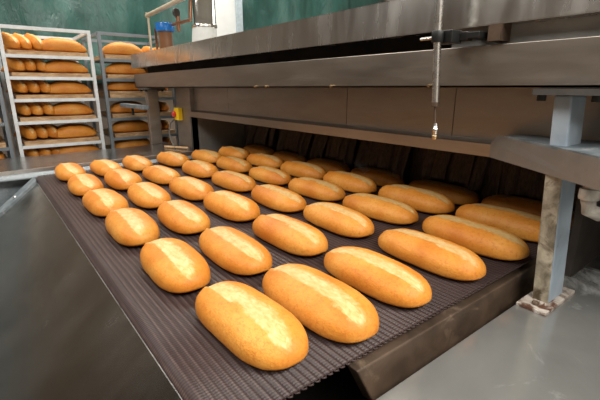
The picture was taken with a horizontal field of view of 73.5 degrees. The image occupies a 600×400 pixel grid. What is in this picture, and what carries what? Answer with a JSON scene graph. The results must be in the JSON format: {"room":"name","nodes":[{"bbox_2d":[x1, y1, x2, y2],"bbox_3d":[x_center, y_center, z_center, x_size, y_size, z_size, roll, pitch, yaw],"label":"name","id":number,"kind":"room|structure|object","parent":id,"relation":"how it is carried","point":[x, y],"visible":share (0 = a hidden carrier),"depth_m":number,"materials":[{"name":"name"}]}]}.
{"room":"processing plant","nodes":[
{"label":"processing plant","id":0,"kind":"room"},
{"bbox_2d":[0,83,176,157],"bbox_3d":[-2.751,-1.966,4.795,11.000,4.000,0.100,-12,20,-36],"label":"wall","id":1,"kind":"structure","parent":0,"point":[99,85],"depth_m":5.13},
{"bbox_2d":[215,0,242,36],"bbox_3d":[-1.101,-2.220,5.692,0.430,4.000,0.460,-12,20,-36],"label":"trim","id":2,"kind":"structure","parent":1,"relation":"attached to","point":[229,13],"depth_m":5.47,"materials":[{"name":"white paint"}]},
{"bbox_3d":[0.416,-2.846,0.331,11.200,0.100,10.400,-12,20,-36],"label":"ceiling","id":3,"kind":"structure","parent":0,"visible":0},
{"bbox_2d":[0,0,191,82],"bbox_3d":[-2.482,-2.640,4.517,2.922,2.550,0.178,-12,19,-36],"label":"wall","id":4,"kind":"structure","parent":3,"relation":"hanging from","point":[116,16],"depth_m":4.76,"materials":[{"name":"paint"}]},
{"bbox_2d":[242,0,383,30],"bbox_3d":[0.325,-3.235,6.623,3.164,2.549,0.162,-12,20,-36],"label":"tarpaulin","id":5,"kind":"object","parent":3,"relation":"hanging from","point":[256,13],"visible":0.2,"depth_m":6.27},
{"bbox_3d":[0.421,1.101,1.440,11.200,0.100,10.400,-12,20,-36],"label":"floor","id":6,"kind":"structure","parent":0,"visible":0},
{"bbox_2d":[0,83,14,157],"bbox_3d":[-2.614,-0.375,3.131,0.635,1.833,0.654,-12,20,-36],"label":"rack","id":7,"kind":"object","parent":6,"relation":"on","point":[5,126],"visible":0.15,"depth_m":3.02,"materials":[{"name":"metal"}]},
{"bbox_2d":[0,140,8,150],"bbox_3d":[-2.610,-0.409,3.117,0.549,0.024,0.642,-12,20,-36],"label":"shelf","id":8,"kind":"object","parent":7,"relation":"attached to","point":[6,148],"depth_m":3.03,"materials":[{"name":"metal"}]},
{"bbox_2d":[0,24,105,157],"bbox_3d":[-2.109,-0.482,3.511,0.644,1.833,0.654,-12,20,-36],"label":"rack","id":9,"kind":"object","parent":6,"relation":"on","point":[83,33],"visible":0.31,"depth_m":3.17,"materials":[{"name":"metal"}]},
{"bbox_2d":[1,54,89,60],"bbox_3d":[-2.106,-1.161,3.315,0.558,0.024,0.642,-12,20,-36],"label":"shelf","id":10,"kind":"object","parent":9,"relation":"attached to","point":[43,57],"depth_m":3.08,"materials":[{"name":"metal"}]},
{"bbox_2d":[5,50,87,56],"bbox_3d":[-2.087,-1.180,3.288,0.530,0.030,0.560,-12,20,-36],"label":"board","id":11,"kind":"object","parent":9,"relation":"on","point":[7,51],"visible":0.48,"depth_m":3.06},
{"bbox_2d":[1,32,20,48],"bbox_3d":[-2.190,-1.202,3.026,0.255,0.129,0.083,11,19,35],"label":"loaf","id":12,"kind":"object","parent":11,"relation":"on","point":[9,40],"visible":0.86,"depth_m":2.97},
{"bbox_2d":[3,44,35,51],"bbox_3d":[-2.217,-1.238,3.234,0.357,0.110,0.126,-11,19,-35],"label":"loaf","id":13,"kind":"object","parent":11,"relation":"on","point":[5,47],"visible":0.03,"depth_m":3.16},
{"bbox_2d":[12,33,31,48],"bbox_3d":[-2.132,-1.213,3.070,0.246,0.126,0.080,11,19,34],"label":"loaf","id":14,"kind":"object","parent":11,"relation":"on","point":[25,43],"visible":0.75,"depth_m":3.01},
{"bbox_2d":[24,33,42,49],"bbox_3d":[-2.068,-1.229,3.117,0.252,0.131,0.082,11,19,34],"label":"loaf","id":15,"kind":"object","parent":11,"relation":"on","point":[37,43],"visible":0.67,"depth_m":3.06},
{"bbox_2d":[35,37,86,52],"bbox_3d":[-1.886,-1.223,3.177,0.366,0.111,0.129,-12,20,-37],"label":"loaf","id":16,"kind":"object","parent":11,"relation":"on","point":[56,44],"visible":0.81,"depth_m":3.13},
{"bbox_2d":[5,76,92,79],"bbox_3d":[-2.106,-1.010,3.358,0.558,0.024,0.642,-12,20,-36],"label":"shelf","id":17,"kind":"object","parent":9,"relation":"attached to","point":[7,77],"depth_m":3.08,"materials":[{"name":"metal"}]},
{"bbox_2d":[9,72,90,76],"bbox_3d":[-2.086,-1.029,3.330,0.530,0.030,0.560,-12,20,-36],"label":"board","id":18,"kind":"object","parent":9,"relation":"on","point":[11,73],"visible":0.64,"depth_m":3.11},
{"bbox_2d":[6,57,25,70],"bbox_3d":[-2.189,-1.050,3.069,0.260,0.130,0.085,10,19,32],"label":"loaf","id":19,"kind":"object","parent":18,"relation":"on","point":[14,63],"visible":0.72,"depth_m":3.01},
{"bbox_2d":[1,67,42,72],"bbox_3d":[-2.217,-1.087,3.276,0.370,0.112,0.130,-12,19,-35],"label":"loaf","id":20,"kind":"object","parent":18,"relation":"on","point":[10,70],"visible":0.2,"depth_m":3.21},
{"bbox_2d":[18,58,35,70],"bbox_3d":[-2.130,-1.064,3.113,0.249,0.130,0.081,11,19,34],"label":"loaf","id":21,"kind":"object","parent":18,"relation":"on","point":[30,65],"visible":0.52,"depth_m":3.05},
{"bbox_2d":[30,58,46,70],"bbox_3d":[-2.069,-1.075,3.160,0.245,0.124,0.079,11,19,34],"label":"loaf","id":22,"kind":"object","parent":18,"relation":"on","point":[40,64],"visible":0.6,"depth_m":3.10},
{"bbox_2d":[42,60,87,72],"bbox_3d":[-1.885,-1.067,3.221,0.344,0.101,0.121,-14,21,-40],"label":"loaf","id":23,"kind":"object","parent":18,"relation":"on","point":[60,66],"visible":0.88,"depth_m":3.18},
{"bbox_2d":[13,94,93,98],"bbox_3d":[-2.086,-0.873,3.374,0.530,0.030,0.560,-12,20,-36],"label":"board","id":24,"kind":"object","parent":9,"relation":"on","point":[15,96],"visible":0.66,"depth_m":3.18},
{"bbox_2d":[6,76,27,92],"bbox_3d":[-2.195,-0.892,3.110,0.242,0.124,0.080,10,18,32],"label":"loaf","id":25,"kind":"object","parent":24,"relation":"on","point":[16,85],"visible":0.61,"depth_m":3.06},
{"bbox_2d":[6,89,47,93],"bbox_3d":[-2.217,-0.931,3.320,0.357,0.112,0.126,-12,19,-35],"label":"loaf","id":26,"kind":"object","parent":24,"relation":"on","point":[13,91],"visible":0.25,"depth_m":3.26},
{"bbox_2d":[20,80,39,92],"bbox_3d":[-2.131,-0.906,3.157,0.247,0.126,0.081,10,19,32],"label":"loaf","id":27,"kind":"object","parent":24,"relation":"on","point":[32,86],"visible":0.61,"depth_m":3.10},
{"bbox_2d":[33,80,50,92],"bbox_3d":[-2.070,-0.920,3.202,0.256,0.130,0.083,10,19,33],"label":"loaf","id":28,"kind":"object","parent":24,"relation":"on","point":[45,87],"visible":0.65,"depth_m":3.14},
{"bbox_2d":[48,81,91,93],"bbox_3d":[-1.885,-0.912,3.264,0.351,0.103,0.123,-13,20,-38],"label":"loaf","id":29,"kind":"object","parent":24,"relation":"on","point":[63,87],"visible":0.84,"depth_m":3.22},
{"bbox_2d":[14,98,95,101],"bbox_3d":[-2.106,-0.854,3.401,0.558,0.024,0.642,-12,20,-36],"label":"shelf","id":30,"kind":"object","parent":9,"relation":"attached to","point":[49,99],"depth_m":3.15,"materials":[{"name":"metal"}]},
{"bbox_2d":[12,117,98,124],"bbox_3d":[-2.105,-0.692,3.447,0.558,0.024,0.642,-12,20,-36],"label":"shelf","id":31,"kind":"object","parent":9,"relation":"attached to","point":[16,121],"depth_m":3.18,"materials":[{"name":"metal"}]},
{"bbox_2d":[17,114,95,121],"bbox_3d":[-2.086,-0.711,3.419,0.530,0.030,0.560,-12,20,-36],"label":"board","id":32,"kind":"object","parent":9,"relation":"on","point":[22,118],"visible":0.6,"depth_m":3.21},
{"bbox_2d":[14,102,30,114],"bbox_3d":[-2.192,-0.731,3.157,0.242,0.123,0.079,11,19,34],"label":"loaf","id":33,"kind":"object","parent":32,"relation":"on","point":[22,108],"visible":0.8,"depth_m":3.10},
{"bbox_2d":[24,102,42,114],"bbox_3d":[-2.134,-0.743,3.201,0.252,0.126,0.082,10,19,33],"label":"loaf","id":34,"kind":"object","parent":32,"relation":"on","point":[36,109],"visible":0.66,"depth_m":3.14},
{"bbox_2d":[36,102,54,114],"bbox_3d":[-2.069,-0.760,3.247,0.258,0.134,0.084,11,19,35],"label":"loaf","id":35,"kind":"object","parent":32,"relation":"on","point":[48,109],"visible":0.62,"depth_m":3.19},
{"bbox_2d":[53,102,93,115],"bbox_3d":[-1.885,-0.751,3.310,0.338,0.104,0.119,-13,20,-37],"label":"loaf","id":36,"kind":"object","parent":32,"relation":"on","point":[63,109],"visible":0.88,"depth_m":3.27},
{"bbox_2d":[16,138,101,148],"bbox_3d":[-2.105,-0.516,3.496,0.558,0.024,0.642,-12,20,-36],"label":"shelf","id":37,"kind":"object","parent":9,"relation":"attached to","point":[21,146],"depth_m":3.23,"materials":[{"name":"metal"}]},
{"bbox_2d":[21,135,98,145],"bbox_3d":[-2.086,-0.535,3.469,0.530,0.030,0.560,-12,20,-36],"label":"board","id":38,"kind":"object","parent":9,"relation":"on","point":[38,141],"visible":0.5,"depth_m":3.25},
{"bbox_2d":[18,124,36,138],"bbox_3d":[-2.189,-0.558,3.206,0.264,0.135,0.086,11,19,34],"label":"loaf","id":39,"kind":"object","parent":38,"relation":"on","point":[26,131],"visible":0.68,"depth_m":3.15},
{"bbox_2d":[29,124,48,137],"bbox_3d":[-2.128,-0.570,3.254,0.244,0.126,0.080,10,18,31],"label":"loaf","id":40,"kind":"object","parent":38,"relation":"on","point":[41,132],"visible":0.64,"depth_m":3.20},
{"bbox_2d":[39,124,57,137],"bbox_3d":[-2.068,-0.583,3.299,0.248,0.129,0.080,11,19,35],"label":"loaf","id":41,"kind":"object","parent":38,"relation":"on","point":[52,131],"visible":0.6,"depth_m":3.24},
{"bbox_2d":[55,123,96,132],"bbox_3d":[-1.956,-0.608,3.470,0.371,0.109,0.130,-12,20,-37],"label":"loaf","id":42,"kind":"object","parent":38,"relation":"on","point":[69,124],"visible":0.23,"depth_m":3.44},
{"bbox_2d":[56,125,96,137],"bbox_3d":[-1.885,-0.574,3.359,0.339,0.104,0.119,-13,20,-38],"label":"loaf","id":43,"kind":"object","parent":38,"relation":"on","point":[71,131],"visible":0.91,"depth_m":3.32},
{"bbox_3d":[-2.086,-0.386,3.510,0.530,0.030,0.560,-12,20,-36],"label":"board","id":44,"kind":"object","parent":9,"relation":"on","visible":0},
{"bbox_2d":[22,142,38,156],"bbox_3d":[-2.192,-0.405,3.249,0.240,0.120,0.078,11,19,34],"label":"loaf","id":45,"kind":"object","parent":44,"relation":"on","point":[28,152],"visible":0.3,"depth_m":3.19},
{"bbox_2d":[35,147,50,155],"bbox_3d":[-2.132,-0.423,3.291,0.256,0.134,0.084,10,18,31],"label":"loaf","id":46,"kind":"object","parent":44,"relation":"on","point":[42,151],"visible":0.23,"depth_m":3.23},
{"bbox_2d":[48,147,59,153],"bbox_3d":[-2.072,-0.432,3.338,0.242,0.124,0.079,10,19,32],"label":"loaf","id":47,"kind":"object","parent":44,"relation":"on","point":[54,150],"visible":0.25,"depth_m":3.28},
{"bbox_2d":[59,144,99,153],"bbox_3d":[-1.885,-0.429,3.400,0.369,0.110,0.130,-12,20,-36],"label":"loaf","id":48,"kind":"object","parent":44,"relation":"on","point":[88,147],"visible":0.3,"depth_m":3.35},
{"bbox_2d":[0,177,182,399],"bbox_3d":[-0.808,0.808,0.605,1.174,0.986,3.370,-12,20,-36],"label":"panel","id":49,"kind":"object","parent":6,"relation":"on","point":[64,335],"visible":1,"depth_m":0.96,"materials":[{"name":"metal"}]},
{"bbox_2d":[0,142,193,206],"bbox_3d":[-1.934,0.312,2.265,2.730,0.980,0.754,-12,20,-36],"label":"deck","id":50,"kind":"object","parent":6,"relation":"on","point":[15,173],"visible":0.23,"depth_m":2.41,"materials":[{"name":"metal"}]},
{"bbox_2d":[81,31,178,149],"bbox_3d":[-1.587,-0.593,3.903,0.650,1.833,0.654,-12,20,-36],"label":"rack","id":51,"kind":"object","parent":6,"relation":"on","point":[98,34],"visible":0.23,"depth_m":3.48,"materials":[{"name":"metal"}]},
{"bbox_2d":[87,58,130,63],"bbox_3d":[-1.584,-1.265,3.709,0.564,0.024,0.642,-12,20,-36],"label":"shelf","id":52,"kind":"object","parent":51,"relation":"attached to","point":[103,60],"depth_m":3.38,"materials":[{"name":"metal"}]},
{"bbox_2d":[94,54,130,60],"bbox_3d":[-1.564,-1.286,3.681,0.535,0.034,0.560,-12,20,-36],"label":"board","id":53,"kind":"object","parent":51,"relation":"on","point":[108,56],"visible":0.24,"depth_m":3.38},
{"bbox_2d":[103,42,142,54],"bbox_3d":[-1.519,-1.298,3.454,0.350,0.111,0.123,-13,20,-39],"label":"loaf","id":54,"kind":"object","parent":53,"relation":"on","point":[116,48],"visible":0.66,"depth_m":3.40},
{"bbox_2d":[96,74,134,78],"bbox_3d":[-1.564,-1.135,3.724,0.535,0.034,0.560,-12,20,-36],"label":"board","id":55,"kind":"object","parent":51,"relation":"on","point":[107,75],"visible":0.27,"depth_m":3.43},
{"bbox_2d":[105,62,145,74],"bbox_3d":[-1.519,-1.145,3.496,0.358,0.108,0.126,-14,21,-40],"label":"loaf","id":56,"kind":"object","parent":55,"relation":"on","point":[120,68],"visible":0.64,"depth_m":3.43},
{"bbox_2d":[96,78,134,81],"bbox_3d":[-1.584,-1.114,3.752,0.564,0.024,0.642,-12,20,-36],"label":"shelf","id":57,"kind":"object","parent":51,"relation":"attached to","point":[104,79],"depth_m":3.39,"materials":[{"name":"metal"}]},
{"bbox_2d":[94,97,173,100],"bbox_3d":[-1.584,-0.962,3.794,0.564,0.024,0.642,-12,20,-36],"label":"shelf","id":58,"kind":"object","parent":51,"relation":"attached to","point":[106,98],"depth_m":3.50,"materials":[{"name":"metal"}]},
{"bbox_2d":[98,91,171,97],"bbox_3d":[-1.564,-0.993,3.764,0.535,0.055,0.560,-12,20,-36],"label":"board","id":59,"kind":"object","parent":51,"relation":"on","point":[111,94],"visible":0.56,"depth_m":3.51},
{"bbox_2d":[107,81,139,90],"bbox_3d":[-1.519,-1.013,3.533,0.361,0.108,0.127,-13,20,-38],"label":"loaf","id":60,"kind":"object","parent":59,"relation":"on","point":[113,85],"visible":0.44,"depth_m":3.46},
{"bbox_2d":[96,114,174,120],"bbox_3d":[-1.583,-0.801,3.840,0.564,0.024,0.642,-12,20,-36],"label":"shelf","id":61,"kind":"object","parent":51,"relation":"attached to","point":[108,117],"depth_m":3.53,"materials":[{"name":"metal"}]},
{"bbox_2d":[101,111,171,117],"bbox_3d":[-1.564,-0.822,3.812,0.535,0.034,0.560,-12,20,-36],"label":"board","id":62,"kind":"object","parent":51,"relation":"on","point":[103,113],"visible":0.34,"depth_m":3.58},
{"bbox_2d":[110,102,146,112],"bbox_3d":[-1.519,-0.827,3.586,0.338,0.098,0.119,-13,20,-39],"label":"loaf","id":63,"kind":"object","parent":62,"relation":"on","point":[116,108],"visible":0.72,"depth_m":3.52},
{"bbox_2d":[159,101,168,110],"bbox_3d":[-1.320,-0.897,3.844,0.087,0.092,0.265,-11,19,-35],"label":"loaf","id":64,"kind":"object","parent":62,"relation":"on","point":[164,106],"visible":0.67,"depth_m":3.76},
{"bbox_2d":[97,132,176,140],"bbox_3d":[-1.583,-0.640,3.885,0.564,0.024,0.642,-12,20,-36],"label":"shelf","id":65,"kind":"object","parent":51,"relation":"attached to","point":[112,138],"depth_m":3.58,"materials":[{"name":"metal"}]},
{"bbox_2d":[103,128,174,137],"bbox_3d":[-1.564,-0.661,3.857,0.535,0.034,0.560,-12,20,-36],"label":"board","id":66,"kind":"object","parent":51,"relation":"on","point":[106,130],"visible":0.53,"depth_m":3.62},
{"bbox_2d":[112,120,148,131],"bbox_3d":[-1.518,-0.672,3.629,0.370,0.110,0.130,-12,19,-36],"label":"loaf","id":67,"kind":"object","parent":66,"relation":"on","point":[126,125],"visible":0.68,"depth_m":3.57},
{"bbox_3d":[-1.563,-0.509,3.899,0.535,0.034,0.560,-12,20,-36],"label":"board","id":68,"kind":"object","parent":51,"relation":"on","visible":0},
{"bbox_2d":[115,138,149,147],"bbox_3d":[-1.518,-0.519,3.672,0.350,0.108,0.123,-13,20,-38],"label":"loaf","id":69,"kind":"object","parent":68,"relation":"on","point":[131,142],"visible":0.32,"depth_m":3.61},
{"bbox_2d":[35,158,570,399],"bbox_3d":[0.126,0.367,2.104,2.231,0.954,2.087,-12,20,-36],"label":"conveyor belt","id":70,"kind":"object","parent":6,"relation":"on","point":[197,364],"visible":0.24,"depth_m":0.88,"materials":[{"name":"rubber"}]},
{"bbox_2d":[55,163,85,180],"bbox_3d":[-1.182,-0.150,2.067,0.133,0.071,0.300,-12,20,-37],"label":"bread loaf","id":71,"kind":"object","parent":70,"relation":"on","point":[63,171],"visible":0.78,"depth_m":1.99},
{"bbox_2d":[68,174,103,195],"bbox_3d":[-0.961,-0.074,1.798,0.134,0.070,0.303,-11,19,-35],"label":"bread loaf","id":72,"kind":"object","parent":70,"relation":"on","point":[80,184],"visible":0.79,"depth_m":1.72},
{"bbox_2d":[82,188,128,216],"bbox_3d":[-0.737,0.003,1.522,0.136,0.070,0.288,-12,20,-37],"label":"bread loaf","id":73,"kind":"object","parent":70,"relation":"on","point":[99,202],"visible":0.87,"depth_m":1.45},
{"bbox_2d":[90,159,122,175],"bbox_3d":[-1.046,-0.178,2.169,0.133,0.070,0.307,-13,20,-38],"label":"bread loaf","id":74,"kind":"object","parent":70,"relation":"on","point":[99,167],"visible":0.73,"depth_m":2.10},
{"bbox_2d":[104,169,142,189],"bbox_3d":[-0.831,-0.102,1.890,0.140,0.073,0.297,-12,19,-35],"label":"bread loaf","id":75,"kind":"object","parent":70,"relation":"on","point":[118,179],"visible":0.83,"depth_m":1.81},
{"bbox_2d":[105,208,159,245],"bbox_3d":[-0.530,0.074,1.264,0.137,0.071,0.302,-12,19,-35],"label":"bread loaf","id":76,"kind":"object","parent":70,"relation":"on","point":[127,226],"visible":0.96,"depth_m":1.19,"materials":[{"name":"food"}]},
{"bbox_2d":[122,155,152,170],"bbox_3d":[-0.931,-0.215,2.297,0.132,0.072,0.309,-12,20,-37],"label":"bread loaf","id":77,"kind":"object","parent":70,"relation":"on","point":[133,162],"visible":0.8,"depth_m":2.21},
{"bbox_2d":[127,182,170,208],"bbox_3d":[-0.613,-0.027,1.625,0.134,0.071,0.307,-12,19,-36],"label":"bread loaf","id":78,"kind":"object","parent":70,"relation":"on","point":[149,195],"visible":0.9,"depth_m":1.54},
{"bbox_2d":[142,165,180,184],"bbox_3d":[-0.690,-0.131,2.002,0.136,0.070,0.316,-12,20,-36],"label":"bread loaf","id":79,"kind":"object","parent":70,"relation":"on","point":[159,174],"visible":0.85,"depth_m":1.92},
{"bbox_2d":[157,151,189,166],"bbox_3d":[-0.762,-0.251,2.415,0.138,0.075,0.313,-13,20,-38],"label":"bread loaf","id":80,"kind":"object","parent":70,"relation":"on","point":[169,158],"visible":0.81,"depth_m":2.34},
{"bbox_2d":[140,238,210,292],"bbox_3d":[-0.313,0.149,0.999,0.135,0.070,0.290,-11,19,-35],"label":"bread loaf","id":81,"kind":"object","parent":70,"relation":"on","point":[175,266],"visible":1,"depth_m":0.93,"materials":[{"name":"food"}]},
{"bbox_2d":[157,200,210,233],"bbox_3d":[-0.397,0.049,1.357,0.133,0.071,0.298,-11,19,-35],"label":"bread loaf","id":82,"kind":"object","parent":70,"relation":"on","point":[179,216],"visible":0.96,"depth_m":1.28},
{"bbox_2d":[169,176,213,200],"bbox_3d":[-0.467,-0.056,1.726,0.137,0.073,0.305,-12,19,-35],"label":"bread loaf","id":83,"kind":"object","parent":70,"relation":"on","point":[186,187],"visible":0.94,"depth_m":1.65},
{"bbox_2d":[182,160,217,177],"bbox_3d":[-0.528,-0.168,2.126,0.137,0.072,0.300,-11,19,-35],"label":"bread loaf","id":84,"kind":"object","parent":70,"relation":"on","point":[196,168],"visible":0.86,"depth_m":2.04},
{"bbox_2d":[191,149,221,163],"bbox_3d":[-0.579,-0.277,2.516,0.135,0.071,0.312,-12,20,-37],"label":"bread loaf","id":85,"kind":"object","parent":70,"relation":"on","point":[205,155],"visible":0.76,"depth_m":2.44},
{"bbox_2d":[203,190,259,221],"bbox_3d":[-0.253,0.014,1.472,0.138,0.075,0.306,-12,19,-35],"label":"bread loaf","id":86,"kind":"object","parent":70,"relation":"on","point":[229,205],"visible":0.97,"depth_m":1.40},
{"bbox_2d":[218,146,249,159],"bbox_3d":[-0.431,-0.311,2.634,0.137,0.074,0.313,-12,19,-35],"label":"bread loaf","id":87,"kind":"object","parent":70,"relation":"on","point":[241,153],"visible":0.72,"depth_m":2.56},
{"bbox_2d":[212,170,256,191],"bbox_3d":[-0.307,-0.093,1.862,0.132,0.071,0.312,-12,20,-36],"label":"bread loaf","id":88,"kind":"object","parent":70,"relation":"on","point":[230,180],"visible":0.92,"depth_m":1.78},
{"bbox_2d":[216,156,252,172],"bbox_3d":[-0.369,-0.204,2.256,0.138,0.071,0.315,-12,19,-36],"label":"bread loaf","id":89,"kind":"object","parent":70,"relation":"on","point":[230,163],"visible":0.88,"depth_m":2.17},
{"bbox_2d":[199,226,271,274],"bbox_3d":[-0.181,0.126,1.087,0.132,0.068,0.304,-12,19,-36],"label":"bread loaf","id":90,"kind":"object","parent":70,"relation":"on","point":[231,249],"visible":1,"depth_m":1.01,"materials":[{"name":"food"}]},
{"bbox_2d":[195,281,308,370],"bbox_3d":[-0.098,0.217,0.754,0.135,0.072,0.295,-12,20,-37],"label":"bread loaf","id":91,"kind":"object","parent":70,"relation":"on","point":[254,327],"visible":1,"depth_m":0.69,"materials":[{"name":"food"}]},
{"bbox_2d":[244,144,273,154],"bbox_3d":[-0.280,-0.340,2.740,0.136,0.070,0.318,-12,20,-36],"label":"bread loaf","id":92,"kind":"object","parent":70,"relation":"on","point":[252,149],"visible":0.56,"depth_m":2.67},
{"bbox_2d":[246,153,283,168],"bbox_3d":[-0.203,-0.234,2.362,0.136,0.071,0.316,-12,20,-37],"label":"bread loaf","id":93,"kind":"object","parent":70,"relation":"on","point":[258,159],"visible":0.76,"depth_m":2.29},
{"bbox_2d":[249,166,291,184],"bbox_3d":[-0.148,-0.126,1.982,0.133,0.069,0.304,-12,20,-36],"label":"bread loaf","id":94,"kind":"object","parent":70,"relation":"on","point":[265,174],"visible":0.94,"depth_m":1.91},
{"bbox_2d":[251,184,306,211],"bbox_3d":[-0.090,-0.015,1.581,0.136,0.070,0.319,-11,19,-35],"label":"bread loaf","id":95,"kind":"object","parent":70,"relation":"on","point":[274,197],"visible":0.98,"depth_m":1.50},
{"bbox_2d":[252,214,327,255],"bbox_3d":[-0.034,0.093,1.196,0.137,0.072,0.308,-13,20,-38],"label":"bread loaf","id":96,"kind":"object","parent":70,"relation":"on","point":[291,235],"visible":1,"depth_m":1.13,"materials":[{"name":"food"}]},
{"bbox_2d":[273,151,306,161],"bbox_3d":[-0.069,-0.261,2.464,0.130,0.066,0.313,-11,19,-35],"label":"bread loaf","id":97,"kind":"object","parent":70,"relation":"on","point":[284,155],"visible":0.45,"depth_m":2.39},
{"bbox_2d":[280,161,326,179],"bbox_3d":[0.018,-0.160,2.090,0.142,0.074,0.329,-13,20,-38],"label":"bread loaf","id":98,"kind":"object","parent":70,"relation":"on","point":[298,169],"visible":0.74,"depth_m":2.02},
{"bbox_2d":[288,177,345,200],"bbox_3d":[0.069,-0.053,1.714,0.137,0.072,0.312,-12,20,-37],"label":"bread loaf","id":99,"kind":"object","parent":70,"relation":"on","point":[313,188],"visible":0.97,"depth_m":1.65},
{"bbox_2d":[262,264,378,342],"bbox_3d":[0.034,0.196,0.829,0.141,0.071,0.306,-12,19,-36],"label":"bread loaf","id":100,"kind":"object","parent":70,"relation":"on","point":[329,307],"visible":0.98,"depth_m":0.76,"materials":[{"name":"food"}]},
{"bbox_2d":[307,158,350,171],"bbox_3d":[0.153,-0.188,2.201,0.136,0.069,0.320,-12,20,-36],"label":"bread loaf","id":101,"kind":"object","parent":70,"relation":"on","point":[328,165],"visible":0.56,"depth_m":2.12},
{"bbox_2d":[303,202,373,237],"bbox_3d":[0.124,0.056,1.329,0.136,0.071,0.302,-11,19,-35],"label":"bread loaf","id":102,"kind":"object","parent":70,"relation":"on","point":[338,219],"visible":1,"depth_m":1.26,"materials":[{"name":"food"}]},
{"bbox_2d":[323,171,376,193],"bbox_3d":[0.224,-0.087,1.833,0.137,0.074,0.316,-11,19,-35],"label":"bread loaf","id":103,"kind":"object","parent":70,"relation":"on","point":[350,182],"visible":0.85,"depth_m":1.76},
{"bbox_2d":[350,167,403,186],"bbox_3d":[0.369,-0.115,1.939,0.136,0.070,0.305,-12,20,-37],"label":"bread loaf","id":104,"kind":"object","parent":70,"relation":"on","point":[381,177],"visible":0.61,"depth_m":1.86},
{"bbox_2d":[324,246,431,307],"bbox_3d":[0.173,0.165,0.941,0.136,0.070,0.298,-12,20,-37],"label":"bread loaf","id":105,"kind":"object","parent":70,"relation":"on","point":[385,279],"visible":1,"depth_m":0.88,"materials":[{"name":"food"}]},
{"bbox_2d":[343,193,418,224],"bbox_3d":[0.284,0.023,1.445,0.133,0.071,0.317,-12,20,-37],"label":"bread loaf","id":106,"kind":"object","parent":70,"relation":"on","point":[376,207],"visible":0.96,"depth_m":1.38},
{"bbox_2d":[378,184,454,213],"bbox_3d":[0.445,-0.012,1.559,0.143,0.076,0.332,-11,19,-35],"label":"bread loaf","id":107,"kind":"object","parent":70,"relation":"on","point":[420,199],"visible":0.84,"depth_m":1.48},
{"bbox_2d":[378,228,485,280],"bbox_3d":[0.339,0.131,1.062,0.137,0.070,0.315,-12,20,-36],"label":"bread loaf","id":108,"kind":"object","parent":70,"relation":"on","point":[433,254],"visible":1,"depth_m":1.00,"materials":[{"name":"food"}]},
{"bbox_2d":[409,180,479,204],"bbox_3d":[0.587,-0.038,1.666,0.133,0.068,0.322,-12,20,-36],"label":"bread loaf","id":109,"kind":"object","parent":70,"relation":"on","point":[459,195],"visible":0.59,"depth_m":1.59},
{"bbox_2d":[422,215,528,260],"bbox_3d":[0.499,0.098,1.172,0.136,0.073,0.320,-11,19,-35],"label":"bread loaf","id":110,"kind":"object","parent":70,"relation":"on","point":[483,239],"visible":0.98,"depth_m":1.11,"materials":[{"name":"food"}]},
{"bbox_2d":[455,203,540,242],"bbox_3d":[0.663,0.064,1.291,0.143,0.075,0.337,-13,20,-38],"label":"bread loaf","id":111,"kind":"object","parent":70,"relation":"on","point":[525,225],"visible":0.62,"depth_m":1.25,"materials":[{"name":"food"}]},
{"bbox_2d":[481,195,574,229],"bbox_3d":[0.804,0.033,1.406,0.137,0.072,0.341,-11,19,-35],"label":"bread loaf","id":112,"kind":"object","parent":70,"relation":"on","point":[532,206],"visible":0.38,"depth_m":1.40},
{"bbox_2d":[120,0,599,315],"bbox_3d":[1.487,-0.292,3.081,4.308,1.593,4.470,-12,20,-36],"label":"oven","id":113,"kind":"object","parent":6,"relation":"on","point":[531,101],"visible":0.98,"depth_m":1.20,"materials":[{"name":"metal"}]},
{"bbox_2d":[155,22,174,48],"bbox_3d":[-1.052,-1.260,3.155,0.140,0.242,0.142,-12,20,-36],"label":"water filter","id":114,"kind":"object","parent":113,"relation":"on","point":[164,29],"visible":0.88,"depth_m":3.11,"materials":[{"name":"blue plastic"}]},
{"bbox_2d":[158,31,172,48],"bbox_3d":[-1.052,-1.234,3.162,0.106,0.188,0.106,-12,20,-36],"label":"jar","id":115,"kind":"object","parent":114,"relation":"on","point":[165,37],"depth_m":3.12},
{"bbox_2d":[145,0,191,50],"bbox_3d":[-1.001,-1.282,3.083,0.071,0.431,0.957,-11,19,-34],"label":"pipework","id":116,"kind":"object","parent":113,"relation":"attached to","point":[176,13],"visible":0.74,"depth_m":2.97,"materials":[{"name":"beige metal"}]},
{"bbox_2d":[191,0,216,41],"bbox_3d":[-0.811,-2.358,3.149,0.236,2.359,0.236,-12,20,-36],"label":"flue pipe","id":117,"kind":"object","parent":113,"relation":"on","point":[203,25],"visible":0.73,"depth_m":3.31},
{"bbox_2d":[131,0,599,68],"bbox_3d":[0.597,-0.768,2.023,1.606,0.101,4.163,-12,20,-36],"label":"hood","id":118,"kind":"object","parent":113,"relation":"attached to","point":[392,23],"depth_m":1.28,"materials":[{"name":"metal"}]},
{"bbox_2d":[134,36,599,87],"bbox_3d":[0.018,-0.501,1.607,0.100,0.101,4.130,-12,20,-36],"label":"hood","id":119,"kind":"object","parent":113,"relation":"attached to","point":[533,61],"depth_m":1.12,"materials":[{"name":"metal"}]},
{"bbox_2d":[245,124,579,211],"bbox_3d":[0.268,-0.285,2.137,0.164,0.277,2.320,-12,20,-36],"label":"curtain","id":120,"kind":"object","parent":113,"relation":"hanging from","point":[485,176],"visible":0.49,"depth_m":1.83,"materials":[{"name":"fabric"}]},
{"bbox_2d":[420,0,511,139],"bbox_3d":[0.429,-0.393,0.993,0.247,0.482,0.104,2,16,8],"label":"hanging rod","id":121,"kind":"object","parent":113,"relation":"attached to","point":[500,32],"visible":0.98,"depth_m":0.98,"materials":[{"name":"silver metal"}]},
{"bbox_2d":[376,255,599,399],"bbox_3d":[1.065,0.758,0.823,2.000,0.894,1.116,-12,20,-36],"label":"side table","id":122,"kind":"object","parent":6,"relation":"on","point":[522,353],"visible":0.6,"depth_m":0.78,"materials":[{"name":"metal"}]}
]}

